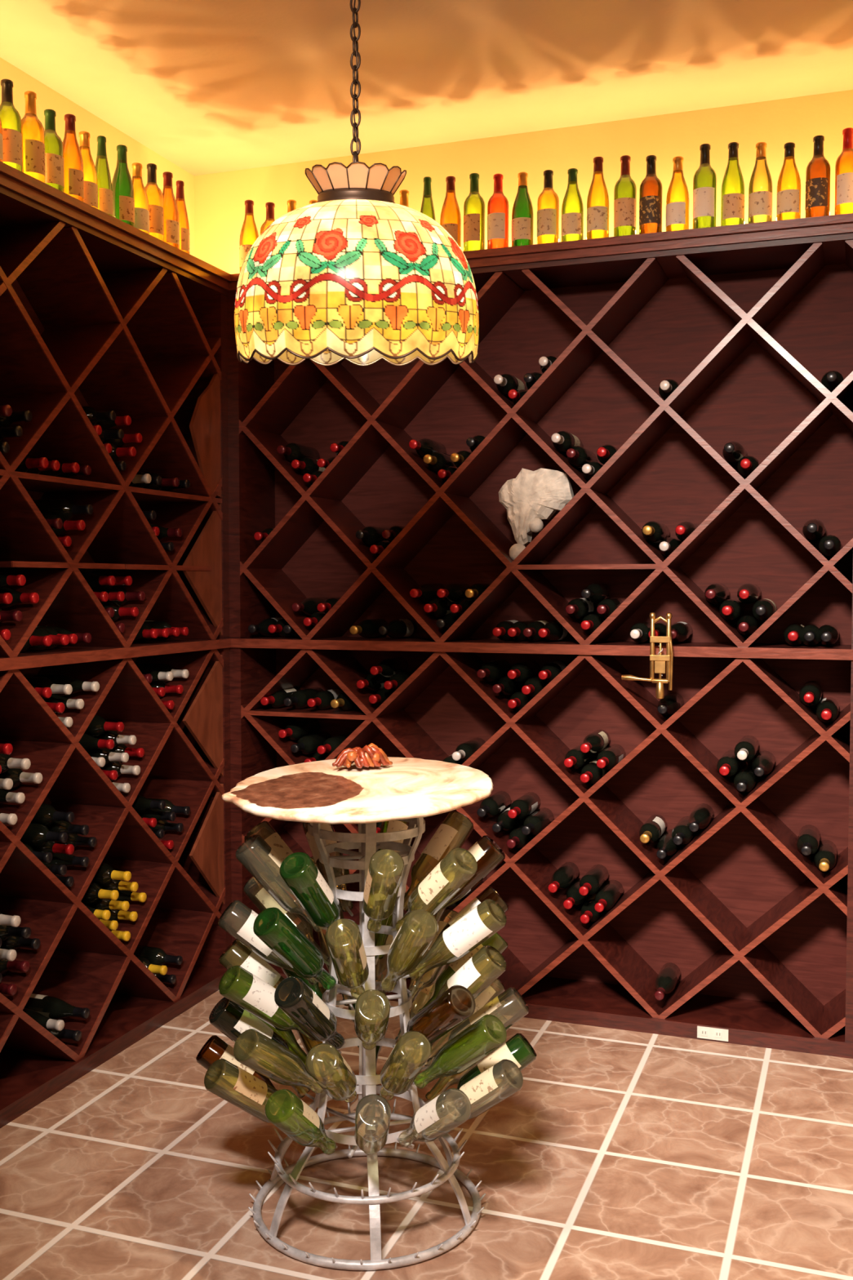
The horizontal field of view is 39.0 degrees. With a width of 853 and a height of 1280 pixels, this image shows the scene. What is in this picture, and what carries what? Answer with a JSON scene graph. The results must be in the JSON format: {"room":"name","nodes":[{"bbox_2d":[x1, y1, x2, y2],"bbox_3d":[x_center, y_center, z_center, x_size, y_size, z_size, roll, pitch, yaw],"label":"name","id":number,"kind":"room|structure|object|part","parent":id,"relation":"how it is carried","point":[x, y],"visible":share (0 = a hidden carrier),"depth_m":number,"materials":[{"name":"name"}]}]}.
{"room":"wine cellar","nodes":[
{"label":"wine cellar","id":0,"kind":"room"},
{"bbox_2d":[0,57,195,256],"bbox_3d":[-2.067,-0.200,2.666,0.100,3.450,5.860,1,3,20],"label":"wall","id":1,"kind":"structure","parent":0,"point":[47,98],"depth_m":4.62,"materials":[{"name":"paint"}]},
{"bbox_2d":[0,986,852,1279],"bbox_3d":[-0.234,1.602,2.143,3.960,0.100,5.960,1,3,20],"label":"floor","id":2,"kind":"structure","parent":0,"point":[618,1154],"depth_m":3.36,"materials":[{"name":"tile"}]},
{"bbox_2d":[0,161,231,1128],"bbox_3d":[-1.468,0.036,3.591,0.388,2.892,3.085,1,3,20],"label":"wine rack","id":3,"kind":"object","parent":2,"relation":"on","point":[98,311],"visible":0.91,"depth_m":4.29,"materials":[{"name":"brown wood"}]},
{"bbox_2d":[0,572,39,640],"label":"wine bottles","id":4,"kind":"object","parent":3,"relation":"in","point":[9,597],"depth_m":3.75,"materials":[{"name":"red glass"}]},
{"bbox_2d":[0,404,91,478],"label":"wine bottles","id":5,"kind":"object","parent":3,"relation":"in","point":[31,464],"depth_m":3.84,"materials":[{"name":"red glass"}]},
{"bbox_2d":[0,742,97,995],"label":"wine bottles","id":6,"kind":"object","parent":3,"relation":"in","point":[51,839],"depth_m":3.90,"materials":[{"name":"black glass"}]},
{"bbox_2d":[19,625,91,652],"label":"wine bottles","id":7,"kind":"object","parent":3,"relation":"in","point":[42,637],"depth_m":3.96,"materials":[{"name":"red glass"}]},
{"bbox_2d":[22,993,89,1041],"label":"wine bottles","id":8,"kind":"object","parent":3,"relation":"in","point":[45,1010],"depth_m":4.10,"materials":[{"name":"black glass"}]},
{"bbox_2d":[23,673,99,727],"label":"wine bottles","id":9,"kind":"object","parent":3,"relation":"in","point":[52,688],"depth_m":4.05,"materials":[{"name":"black glass"}]},
{"bbox_2d":[32,498,93,546],"label":"wine bottles","id":10,"kind":"object","parent":3,"relation":"in","point":[57,513],"depth_m":4.07,"materials":[{"name":"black glass"}]},
{"bbox_2d":[0,79,190,253],"bbox_3d":[-1.401,-1.566,3.465,0.100,0.320,2.676,1,3,20],"label":"wine bottles","id":11,"kind":"object","parent":3,"relation":"on","point":[46,156],"visible":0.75,"depth_m":4.11,"materials":[{"name":"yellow glass"}]},
{"bbox_2d":[81,405,142,471],"label":"wine bottles","id":12,"kind":"object","parent":3,"relation":"in","point":[113,440],"depth_m":4.28,"materials":[{"name":"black glass"}]},
{"bbox_2d":[79,715,144,792],"label":"wine bottles","id":13,"kind":"object","parent":3,"relation":"in","point":[101,740],"depth_m":4.30,"materials":[{"name":"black glass"}]},
{"bbox_2d":[79,569,145,632],"label":"wine bottles","id":14,"kind":"object","parent":3,"relation":"in","point":[103,583],"depth_m":4.31,"materials":[{"name":"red glass"}]},
{"bbox_2d":[80,862,146,941],"label":"wine bottles","id":15,"kind":"object","parent":3,"relation":"in","point":[107,896],"depth_m":4.32,"materials":[{"name":"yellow glass"}]},
{"bbox_2d":[133,945,182,984],"label":"wine bottles","id":16,"kind":"object","parent":3,"relation":"in","point":[154,958],"depth_m":4.67,"materials":[{"name":"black glass"}]},
{"bbox_2d":[128,471,190,491],"label":"wine bottles","id":17,"kind":"object","parent":3,"relation":"in","point":[153,481],"depth_m":4.56,"materials":[{"name":"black glass"}]},
{"bbox_2d":[132,620,188,642],"label":"wine bottles","id":18,"kind":"object","parent":3,"relation":"in","point":[150,630],"depth_m":4.56,"materials":[{"name":"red glass"}]},
{"bbox_2d":[131,794,190,849],"label":"wine bottles","id":19,"kind":"object","parent":3,"relation":"in","point":[155,812],"depth_m":4.59,"materials":[{"name":"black glass"}]},
{"bbox_2d":[134,662,188,709],"label":"wine bottles","id":20,"kind":"object","parent":3,"relation":"in","point":[157,674],"depth_m":4.61,"materials":[{"name":"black glass"}]},
{"bbox_2d":[221,756,493,1270],"bbox_3d":[-0.174,0.925,3.157,0.694,1.150,0.684,0,3,0],"label":"table","id":21,"kind":"object","parent":2,"relation":"on","point":[315,793],"visible":0.62,"depth_m":3.06,"materials":[{"name":"metal"}]},
{"bbox_2d":[332,742,392,768],"bbox_3d":[-0.177,0.318,3.303,0.123,0.070,0.125,2,3,35],"label":"flower ornament","id":22,"kind":"object","parent":21,"relation":"on","point":[371,755],"visible":1,"depth_m":3.28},
{"bbox_2d":[195,810,537,1155],"bbox_3d":[-0.154,0.874,3.153,0.876,0.790,0.872,1,3,20],"label":"wine bottles","id":23,"kind":"object","parent":21,"relation":"on","point":[260,1017],"visible":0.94,"depth_m":2.96,"materials":[{"name":"green glass"}]},
{"bbox_2d":[226,213,852,1058],"bbox_3d":[0.378,-0.015,4.694,2.485,2.892,0.388,1,3,20],"label":"wine rack","id":24,"kind":"object","parent":2,"relation":"on","point":[749,321],"visible":0.8,"depth_m":4.64,"materials":[{"name":"brown wood"}]},
{"bbox_2d":[239,200,275,273],"label":"wine bottles","id":25,"kind":"object","parent":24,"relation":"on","point":[243,249],"depth_m":4.91,"materials":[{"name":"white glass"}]},
{"bbox_2d":[248,617,300,637],"label":"wine bottles","id":26,"kind":"object","parent":24,"relation":"in","point":[270,627],"depth_m":4.98,"materials":[{"name":"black glass"}]},
{"bbox_2d":[260,687,359,762],"label":"wine bottles","id":27,"kind":"object","parent":24,"relation":"in","point":[306,731],"depth_m":4.96,"materials":[{"name":"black glass"}]},
{"bbox_2d":[276,440,348,485],"label":"wine bottles","id":28,"kind":"object","parent":24,"relation":"in","point":[305,459],"depth_m":4.91,"materials":[{"name":"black glass"}]},
{"bbox_2d":[291,596,340,628],"label":"wine bottles","id":29,"kind":"object","parent":24,"relation":"in","point":[316,607],"depth_m":4.91,"materials":[{"name":"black glass"}]},
{"bbox_2d":[355,525,404,556],"label":"wine bottles","id":30,"kind":"object","parent":24,"relation":"in","point":[379,538],"depth_m":4.81,"materials":[{"name":"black glass"}]},
{"bbox_2d":[349,618,417,638],"label":"wine bottles","id":31,"kind":"object","parent":24,"relation":"in","point":[373,628],"depth_m":4.87,"materials":[{"name":"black glass"}]},
{"bbox_2d":[356,657,414,704],"label":"wine bottles","id":32,"kind":"object","parent":24,"relation":"in","point":[385,677],"depth_m":4.85,"materials":[{"name":"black glass"}]},
{"bbox_2d":[408,435,485,483],"label":"wine bottles","id":33,"kind":"object","parent":24,"relation":"in","point":[433,452],"depth_m":4.71,"materials":[{"name":"black glass"}]},
{"bbox_2d":[409,583,491,630],"label":"wine bottles","id":34,"kind":"object","parent":24,"relation":"in","point":[450,602],"depth_m":4.73,"materials":[{"name":"black glass"}]},
{"bbox_2d":[442,737,485,764],"label":"wine bottles","id":35,"kind":"object","parent":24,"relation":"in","point":[466,749],"depth_m":4.76,"materials":[{"name":"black glass"}]},
{"bbox_2d":[476,791,553,848],"label":"wine bottles","id":36,"kind":"object","parent":24,"relation":"in","point":[493,805],"depth_m":4.70,"materials":[{"name":"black glass"}]},
{"bbox_2d":[476,659,568,711],"label":"wine bottles","id":37,"kind":"object","parent":24,"relation":"in","point":[524,682],"depth_m":4.65,"materials":[{"name":"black glass"}]},
{"bbox_2d":[440,156,608,251],"label":"wine bottles","id":38,"kind":"object","parent":24,"relation":"on","point":[498,207],"depth_m":4.52,"materials":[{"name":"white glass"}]},
{"bbox_2d":[493,355,556,405],"label":"wine bottles","id":39,"kind":"object","parent":24,"relation":"in","point":[509,385],"depth_m":4.57,"materials":[{"name":"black glass"}]},
{"bbox_2d":[492,619,569,641],"label":"wine bottles","id":40,"kind":"object","parent":24,"relation":"in","point":[517,630],"depth_m":4.62,"materials":[{"name":"black glass"}]},
{"bbox_2d":[498,468,573,559],"bbox_3d":[0.421,-0.475,4.598,0.290,0.356,0.125,1,3,20],"label":"stone sculpture","id":41,"kind":"object","parent":24,"relation":"in","point":[531,498],"visible":0.96,"depth_m":4.56,"materials":[{"name":"beige stone"}]},
{"bbox_2d":[551,431,618,480],"label":"wine bottles","id":42,"kind":"object","parent":24,"relation":"in","point":[579,456],"depth_m":4.51,"materials":[{"name":"black glass"}]},
{"bbox_2d":[547,862,623,924],"label":"wine bottles","id":43,"kind":"object","parent":24,"relation":"in","point":[602,900],"depth_m":4.61,"materials":[{"name":"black glass"}]},
{"bbox_2d":[565,583,622,634],"label":"wine bottles","id":44,"kind":"object","parent":24,"relation":"in","point":[600,593],"depth_m":4.54,"materials":[{"name":"black glass"}]},
{"bbox_2d":[564,728,625,784],"label":"wine bottles","id":45,"kind":"object","parent":24,"relation":"in","point":[598,740],"depth_m":4.57,"materials":[{"name":"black glass"}]},
{"bbox_2d":[629,621,650,643],"label":"wine bottles","id":46,"kind":"object","parent":24,"relation":"in","point":[640,633],"depth_m":4.47,"materials":[{"name":"black glass"}]},
{"bbox_2d":[621,612,673,699],"bbox_3d":[0.797,0.056,4.331,0.182,0.313,0.063,1,3,20],"label":"corkscrew","id":47,"kind":"object","parent":24,"relation":"attached to","point":[660,664],"visible":1,"depth_m":4.30,"materials":[{"name":"gold metal"}]},
{"bbox_2d":[613,143,716,236],"label":"wine bottles","id":48,"kind":"object","parent":24,"relation":"on","point":[704,180],"depth_m":4.34,"materials":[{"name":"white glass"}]},
{"bbox_2d":[654,962,680,1000],"label":"wine bottles","id":49,"kind":"object","parent":24,"relation":"in","point":[668,975],"depth_m":4.54,"materials":[{"name":"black glass"}]},
{"bbox_2d":[658,378,679,400],"label":"wine bottles","id":50,"kind":"object","parent":24,"relation":"in","point":[667,387],"depth_m":4.39,"materials":[{"name":"black glass"}]},
{"bbox_2d":[641,520,698,557],"label":"wine bottles","id":51,"kind":"object","parent":24,"relation":"in","point":[653,531],"depth_m":4.43,"materials":[{"name":"black glass"}]},
{"bbox_2d":[657,692,684,715],"label":"wine bottles","id":52,"kind":"object","parent":24,"relation":"in","point":[672,702],"depth_m":4.48,"materials":[{"name":"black glass"}]},
{"bbox_2d":[639,803,713,858],"label":"wine bottles","id":53,"kind":"object","parent":24,"relation":"in","point":[651,830],"depth_m":4.49,"materials":[{"name":"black glass"}]},
{"bbox_2d":[671,622,693,643],"label":"wine bottles","id":54,"kind":"object","parent":24,"relation":"in","point":[681,632],"depth_m":4.47,"materials":[{"name":"black glass"}]},
{"bbox_2d":[697,1026,728,1041],"bbox_3d":[1.032,1.420,4.341,0.110,0.042,0.008,1,3,20],"label":"wall outlet","id":55,"kind":"object","parent":24,"relation":"attached to","point":[708,1033],"visible":1,"depth_m":4.34,"materials":[{"name":"white plastic"}]},
{"bbox_2d":[704,583,777,635],"label":"wine bottles","id":56,"kind":"object","parent":24,"relation":"in","point":[715,593],"depth_m":4.36,"materials":[{"name":"black glass"}]},
{"bbox_2d":[722,441,759,478],"label":"wine bottles","id":57,"kind":"object","parent":24,"relation":"in","point":[734,452],"depth_m":4.33,"materials":[{"name":"black glass"}]},
{"bbox_2d":[716,735,775,792],"label":"wine bottles","id":58,"kind":"object","parent":24,"relation":"in","point":[748,746],"depth_m":4.38,"materials":[{"name":"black glass"}]},
{"bbox_2d":[720,142,773,226],"label":"wine bottles","id":59,"kind":"object","parent":24,"relation":"on","point":[760,202],"depth_m":4.25,"materials":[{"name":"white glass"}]},
{"bbox_2d":[776,142,801,220],"label":"wine bottles","id":60,"kind":"object","parent":24,"relation":"on","point":[788,200],"depth_m":4.18,"materials":[{"name":"white glass"}]},
{"bbox_2d":[783,622,839,645],"label":"wine bottles","id":61,"kind":"object","parent":24,"relation":"in","point":[811,634],"depth_m":4.27,"materials":[{"name":"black glass"}]},
{"bbox_2d":[796,824,837,871],"label":"wine bottles","id":62,"kind":"object","parent":24,"relation":"in","point":[808,843],"depth_m":4.31,"materials":[{"name":"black glass"}]},
{"bbox_2d":[805,135,831,217],"label":"wine bottles","id":63,"kind":"object","parent":24,"relation":"on","point":[818,179],"depth_m":4.15,"materials":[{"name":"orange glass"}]},
{"bbox_2d":[799,680,839,722],"label":"wine bottles","id":64,"kind":"object","parent":24,"relation":"in","point":[811,693],"depth_m":4.28,"materials":[{"name":"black glass"}]},
{"bbox_2d":[802,519,842,557],"label":"wine bottles","id":65,"kind":"object","parent":24,"relation":"in","point":[814,530],"depth_m":4.26,"materials":[{"name":"black glass"}]},
{"bbox_2d":[821,370,844,392],"label":"wine bottles","id":66,"kind":"object","parent":24,"relation":"in","point":[831,380],"depth_m":4.21,"materials":[{"name":"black glass"}]},
{"bbox_2d":[834,127,852,214],"label":"wine bottles","id":67,"kind":"object","parent":24,"relation":"on","point":[843,181],"depth_m":4.13,"materials":[{"name":"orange glass"}]},
{"bbox_2d":[0,0,852,175],"bbox_3d":[-0.234,-1.945,1.977,3.960,0.100,5.960,1,3,20],"label":"ceiling","id":68,"kind":"structure","parent":0,"point":[208,86],"depth_m":4.17,"materials":[{"name":"paint"}]},
{"bbox_2d":[234,0,479,366],"bbox_3d":[-0.163,-1.271,2.794,0.571,1.318,0.573,1,3,20],"label":"pendant lamp","id":69,"kind":"object","parent":68,"relation":"hanging from","point":[361,277],"visible":1,"depth_m":2.59,"materials":[{"name":"multicoloured glass"}]},
{"bbox_3d":[-0.162,-1.500,2.733,0.124,0.856,0.124,1,3,20],"label":"chain","id":70,"kind":"part","parent":69,"relation":"part of","materials":[{"name":"brown metal"}]},
{"bbox_3d":[-0.163,-0.814,2.814,0.570,0.400,0.570,1,3,20],"label":"lamp shade","id":71,"kind":"part","parent":69,"relation":"part of","materials":[{"name":"multicoloured glass"}]},
{"bbox_2d":[194,89,852,274],"bbox_3d":[0.758,-0.300,4.813,3.960,3.450,0.100,1,3,20],"label":"wall","id":72,"kind":"structure","parent":0,"point":[220,198],"depth_m":4.74,"materials":[{"name":"paint"}]}
]}

